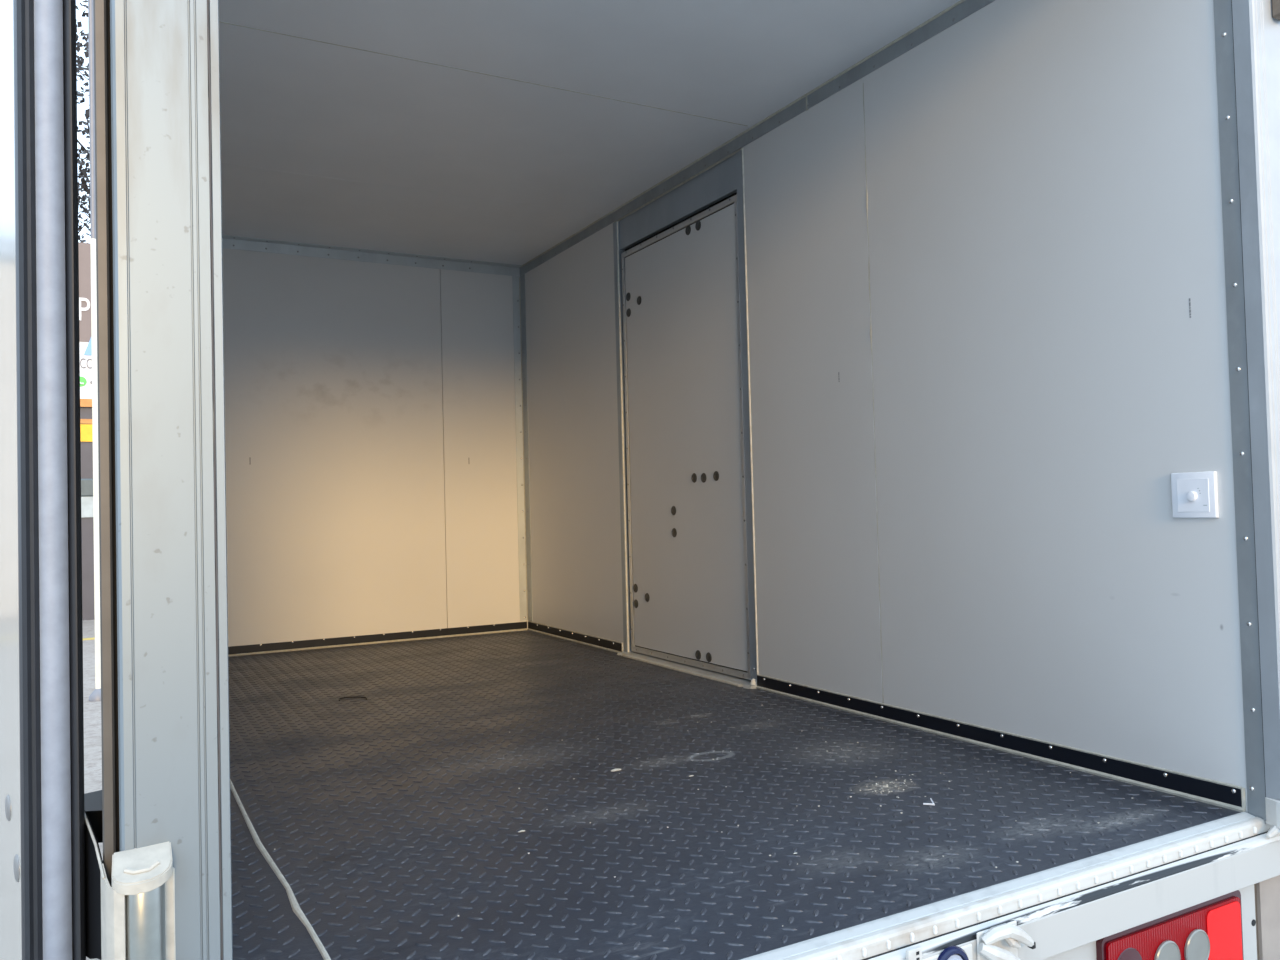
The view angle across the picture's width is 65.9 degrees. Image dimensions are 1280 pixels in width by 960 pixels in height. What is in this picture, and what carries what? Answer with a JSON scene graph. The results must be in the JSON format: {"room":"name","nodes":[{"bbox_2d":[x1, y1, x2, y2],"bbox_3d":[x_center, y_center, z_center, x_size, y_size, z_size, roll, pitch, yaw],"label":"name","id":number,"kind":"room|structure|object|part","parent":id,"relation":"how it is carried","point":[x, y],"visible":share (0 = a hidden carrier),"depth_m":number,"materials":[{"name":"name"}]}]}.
{"room":"truck cargo area","nodes":[
{"label":"truck cargo area","id":0,"kind":"room"},
{"bbox_2d":[93,0,232,959],"bbox_3d":[-0.442,-0.273,0.905,0.101,1.848,0.066,-1,-2,-29],"label":"pillar","id":1,"kind":"structure","parent":0,"point":[162,464],"depth_m":0.87,"materials":[{"name":"white metal"}]},
{"bbox_2d":[0,0,125,959],"bbox_3d":[-0.755,-0.269,1.151,0.058,1.750,0.902,0,-2,-41],"label":"door","id":2,"kind":"structure","parent":1,"relation":"attached to","point":[58,901],"depth_m":0.88,"materials":[{"name":"metal"}]},
{"bbox_3d":[-0.443,0.367,0.823,0.047,0.081,0.009,-3,-2,41],"label":"hinge arm","id":3,"kind":"part","parent":2,"relation":"part of","materials":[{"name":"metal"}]},
{"bbox_2d":[112,841,175,959],"bbox_3d":[-0.409,0.394,0.836,0.066,0.160,0.042,-1,-2,-29],"label":"post hinge","id":4,"kind":"object","parent":1,"relation":"attached to","point":[145,876],"visible":0.98,"depth_m":0.82,"materials":[{"name":"metal"}]},
{"bbox_3d":[-0.424,0.406,0.847,0.045,0.137,0.004,-1,-2,-29],"label":"mount plate","id":5,"kind":"part","parent":4,"relation":"part of","materials":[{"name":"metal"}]},
{"bbox_2d":[222,248,526,653],"bbox_3d":[-1.334,-0.163,4.284,1.750,1.798,0.070,-1,-2,-29],"label":"wall","id":6,"kind":"structure","parent":0,"point":[370,423],"depth_m":4.32,"materials":[{"name":"white plastic"}]},
{"bbox_2d":[222,235,521,276],"bbox_3d":[-1.291,-0.982,4.276,1.664,0.044,0.044,-1,-2,-29],"label":"trim","id":7,"kind":"structure","parent":6,"relation":"attached to","point":[228,242],"depth_m":4.34,"materials":[{"name":"metal"}]},
{"bbox_2d":[228,620,527,656],"bbox_3d":[-1.256,0.692,4.249,1.666,0.047,0.010,-1,-2,-29],"label":"baseboard","id":8,"kind":"structure","parent":6,"relation":"attached to","point":[517,626],"depth_m":4.30,"materials":[{"name":"black rubber"}]},
{"bbox_3d":[-0.723,-0.151,4.583,0.389,1.718,0.008,-1,-2,-29],"label":"panel","id":9,"kind":"part","parent":6,"relation":"part of","materials":[{"name":"white plastic"}]},
{"bbox_2d":[219,0,959,264],"bbox_3d":[-0.503,-1.093,2.843,1.840,0.061,3.462,-1,-2,-29],"label":"ceiling","id":10,"kind":"structure","parent":0,"point":[497,131],"depth_m":2.78,"materials":[{"name":"white plastic"}]},
{"bbox_3d":[-1.080,-1.024,3.893,1.665,0.008,0.920,-1,-2,-29],"label":"panel","id":11,"kind":"part","parent":10,"relation":"part of","materials":[{"name":"white plastic"}]},
{"bbox_3d":[-0.622,-1.058,3.054,1.665,0.008,0.988,-1,-2,-29],"label":"panel","id":12,"kind":"part","parent":10,"relation":"part of","materials":[{"name":"white plastic"}]},
{"bbox_3d":[-0.151,-1.094,2.196,1.665,0.008,0.968,-1,-2,-29],"label":"panel","id":13,"kind":"part","parent":10,"relation":"part of","materials":[{"name":"white plastic"}]},
{"bbox_2d":[228,630,1247,959],"bbox_3d":[-0.469,0.672,2.822,1.835,0.046,3.382,-1,-2,-29],"label":"floor","id":14,"kind":"structure","parent":0,"point":[393,815],"depth_m":1.82,"materials":[{"name":"rubber"}]},
{"bbox_2d":[338,696,366,700],"bbox_3d":[-0.877,0.667,3.016,0.088,0.004,0.050,-1,-2,-10],"label":"wire","id":15,"kind":"object","parent":14,"relation":"on","point":[353,696],"visible":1,"depth_m":3.03,"materials":[{"name":"black plastic"}]},
{"bbox_2d":[274,698,1132,915],"bbox_3d":[-0.058,0.626,2.187,1.479,0.001,1.774,-1,-2,-29],"label":"debris","id":16,"kind":"object","parent":14,"relation":"on","point":[485,698],"visible":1,"depth_m":1.95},
{"bbox_2d":[923,798,934,805],"bbox_3d":[0.535,0.595,1.826,0.021,0.009,0.018,-2,-2,18],"label":"scrap","id":17,"kind":"object","parent":14,"relation":"on","point":[932,803],"visible":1,"depth_m":1.82,"materials":[{"name":"white paper"}]},
{"bbox_2d":[525,0,1263,819],"bbox_3d":[0.268,-0.232,3.266,0.087,1.798,3.397,-1,-2,-29],"label":"wall","id":18,"kind":"structure","parent":0,"point":[986,289],"depth_m":2.23,"materials":[{"name":"white plastic"}]},
{"bbox_2d":[512,274,532,620],"bbox_3d":[-0.552,-0.154,4.638,0.040,1.628,0.060,-1,-2,-29],"label":"trim","id":19,"kind":"structure","parent":18,"relation":"attached to","point":[518,283],"depth_m":4.65,"materials":[{"name":"metal"}]},
{"bbox_3d":[-0.313,-0.170,4.250,0.008,1.718,0.968,-1,-2,-29],"label":"panel","id":20,"kind":"part","parent":18,"relation":"part of","materials":[{"name":"white plastic"}]},
{"bbox_2d":[527,621,622,652],"bbox_3d":[-0.297,0.667,4.225,0.011,0.046,0.960,-1,-2,-29],"label":"baseboard","id":21,"kind":"structure","parent":18,"relation":"attached to","point":[598,642],"depth_m":4.16,"materials":[{"name":"black rubber"}]},
{"bbox_2d":[613,148,758,688],"bbox_3d":[0.142,-0.182,3.459,0.122,1.682,0.918,-1,-2,-29],"label":"door","id":22,"kind":"structure","parent":18,"relation":"in","point":[683,363],"depth_m":3.39,"materials":[{"name":"grey metal"}]},
{"bbox_3d":[-0.044,-0.111,3.781,0.009,1.528,0.018,-1,-2,-29],"label":"edge trim","id":23,"kind":"part","parent":22,"relation":"part of","materials":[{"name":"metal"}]},
{"bbox_3d":[0.127,-0.964,3.468,0.018,0.114,0.829,-1,-2,-29],"label":"header plate","id":24,"kind":"part","parent":22,"relation":"part of","materials":[{"name":"grey metal"}]},
{"bbox_3d":[0.121,-0.879,3.464,0.009,0.019,0.753,-1,-2,-29],"label":"edge trim","id":25,"kind":"part","parent":22,"relation":"part of","materials":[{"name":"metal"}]},
{"bbox_3d":[0.160,0.628,3.423,0.009,0.020,0.753,-1,-2,-29],"label":"edge trim","id":26,"kind":"part","parent":22,"relation":"part of","materials":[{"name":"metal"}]},
{"bbox_3d":[0.325,-0.139,3.107,0.009,1.528,0.016,-1,-2,-29],"label":"edge trim","id":27,"kind":"part","parent":22,"relation":"part of","materials":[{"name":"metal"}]},
{"bbox_2d":[519,0,994,275],"bbox_3d":[0.225,-1.050,3.237,0.010,0.047,3.326,-1,-2,-29],"label":"trim","id":28,"kind":"structure","parent":18,"relation":"attached to","point":[962,9],"depth_m":2.86,"materials":[{"name":"metal"}]},
{"bbox_3d":[0.477,-0.230,2.808,0.008,1.718,0.548,-1,-2,-29],"label":"panel","id":29,"kind":"part","parent":18,"relation":"part of","materials":[{"name":"white plastic"}]},
{"bbox_2d":[756,674,1245,811],"bbox_3d":[0.713,0.591,2.381,0.011,0.046,1.470,-1,-2,-29],"label":"baseboard","id":30,"kind":"structure","parent":18,"relation":"attached to","point":[1221,794],"depth_m":2.13,"materials":[{"name":"black rubber"}]},
{"bbox_2d":[740,812,1279,959],"bbox_3d":[0.376,0.791,1.313,1.805,0.401,0.075,-1,-2,-29],"label":"sill","id":31,"kind":"structure","parent":18,"relation":"attached to","point":[1065,909],"depth_m":1.48,"materials":[{"name":"white paint"}]},
{"bbox_2d":[906,946,921,959],"bbox_3d":[0.356,0.624,1.280,0.024,0.034,0.006,-1,-2,-29],"label":"bracket","id":32,"kind":"object","parent":31,"relation":"attached to","point":[915,953],"visible":1,"depth_m":1.28,"materials":[{"name":"white paint"}]},
{"bbox_3d":[0.286,0.681,1.257,0.365,0.103,0.026,-1,-2,-29],"label":"deep plate","id":33,"kind":"part","parent":31,"relation":"part of","materials":[{"name":"white paint"}]},
{"bbox_2d":[937,946,968,959],"bbox_3d":[0.415,0.651,1.310,0.060,0.060,0.008,-1,-2,-29],"label":"button","id":34,"kind":"object","parent":31,"relation":"attached to","point":[951,952],"visible":1,"depth_m":1.31,"materials":[{"name":"blue plastic"}]},
{"bbox_2d":[976,920,1035,959],"bbox_3d":[0.501,0.647,1.345,0.096,0.087,0.034,-1,-2,-29],"label":"lock keeper","id":35,"kind":"object","parent":31,"relation":"attached to","point":[999,942],"visible":1,"depth_m":1.34,"materials":[{"name":"white paint"}]},
{"bbox_3d":[0.313,0.839,1.289,1.669,0.308,0.025,-1,-2,-29],"label":"panel","id":36,"kind":"part","parent":31,"relation":"part of","materials":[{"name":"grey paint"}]},
{"bbox_2d":[1096,890,1243,959],"bbox_3d":[0.848,0.761,1.560,0.356,0.156,0.019,-1,-2,-29],"label":"tail light","id":37,"kind":"object","parent":31,"relation":"attached to","point":[1211,929],"visible":0.98,"depth_m":1.57,"materials":[{"name":"red plastic"}]},
{"bbox_3d":[1.111,0.830,1.726,0.120,0.308,0.025,-1,-2,-29],"label":"panel","id":38,"kind":"part","parent":31,"relation":"part of","materials":[{"name":"white metal"}]},
{"bbox_3d":[0.830,-0.257,2.163,0.008,1.718,0.921,-1,-2,-29],"label":"panel","id":39,"kind":"part","parent":18,"relation":"part of","materials":[{"name":"white plastic"}]},
{"bbox_2d":[1171,471,1218,517],"bbox_3d":[1.014,0.028,1.810,0.015,0.084,0.084,-1,-2,-29],"label":"light switch","id":40,"kind":"object","parent":18,"relation":"attached to","point":[1194,494],"visible":1,"depth_m":1.80,"materials":[{"name":"white plastic"}]},
{"bbox_3d":[1.010,0.030,1.808,0.007,0.018,0.018,-1,-2,-29],"label":"knob","id":41,"kind":"part","parent":40,"relation":"part of","materials":[{"name":"white plastic"}]},
{"bbox_2d":[1213,0,1279,828],"bbox_3d":[1.106,-0.282,1.732,0.106,1.746,0.087,-1,-2,-17],"label":"door frame","id":42,"kind":"structure","parent":0,"point":[1247,32],"depth_m":1.72,"materials":[{"name":"metal"}]},
{"bbox_3d":[-1.249,-0.216,2.395,0.085,1.798,3.327,-1,-2,-29],"label":"wall","id":43,"kind":"structure","parent":0,"visible":0},
{"bbox_2d":[84,790,102,842],"bbox_3d":[-0.568,0.349,1.024,0.050,0.032,0.100,-1,-2,-29],"label":"buffer","id":44,"kind":"object","parent":43,"relation":"attached to","point":[92,800],"visible":0.18,"depth_m":0.99,"materials":[{"name":"black plastic"}]},
{"label":"outside","id":45,"kind":"structure","parent":0,"visible":0},
{"bbox_2d":[82,620,102,959],"bbox_3d":[-3.707,1.907,10.477,80.000,0.200,100.000,-1,-2,-29],"label":"ground","id":46,"kind":"structure","parent":45,"point":[91,710],"depth_m":6.96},
{"bbox_2d":[76,0,90,242],"bbox_3d":[-9.875,-4.360,22.532,11.169,13.411,9.952,0,-2,-33],"label":"street tree","id":47,"kind":"object","parent":46,"relation":"on","point":[83,184],"visible":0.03,"depth_m":20.50,"materials":[{"name":"green plant"}]},
{"bbox_2d":[78,242,92,478],"bbox_3d":[-10.224,-0.683,16.074,12.000,5.620,4.122,-1,-2,-29],"label":"shopfront","id":48,"kind":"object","parent":46,"relation":"on","point":[86,432],"visible":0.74,"depth_m":14.84,"materials":[{"name":"grey metal"}]},
{"bbox_2d":[80,407,92,478],"bbox_3d":[-7.935,0.410,15.041,9.000,3.020,0.050,-1,-2,-29],"label":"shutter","id":49,"kind":"object","parent":48,"relation":"hanging from","point":[86,432],"depth_m":14.83,"materials":[{"name":"grey metal"}]},
{"bbox_2d":[81,479,94,619],"bbox_3d":[-7.915,1.008,14.600,0.840,2.040,0.580,-1,-2,-29],"label":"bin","id":50,"kind":"object","parent":46,"relation":"on","point":[87,525],"visible":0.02,"depth_m":14.27,"materials":[{"name":"grey plastic"}]},
{"bbox_3d":[-7.938,0.118,14.624,0.840,0.260,0.580,-1,-2,-29],"label":"lid","id":51,"kind":"part","parent":50,"relation":"part of","materials":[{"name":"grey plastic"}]},
{"bbox_2d":[88,0,100,701],"bbox_3d":[-4.413,-1.945,7.969,0.135,7.400,0.135,-1,-2,-29],"label":"pole","id":52,"kind":"object","parent":46,"relation":"on","point":[95,695],"visible":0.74,"depth_m":7.92,"materials":[{"name":"grey metal"}]}
]}

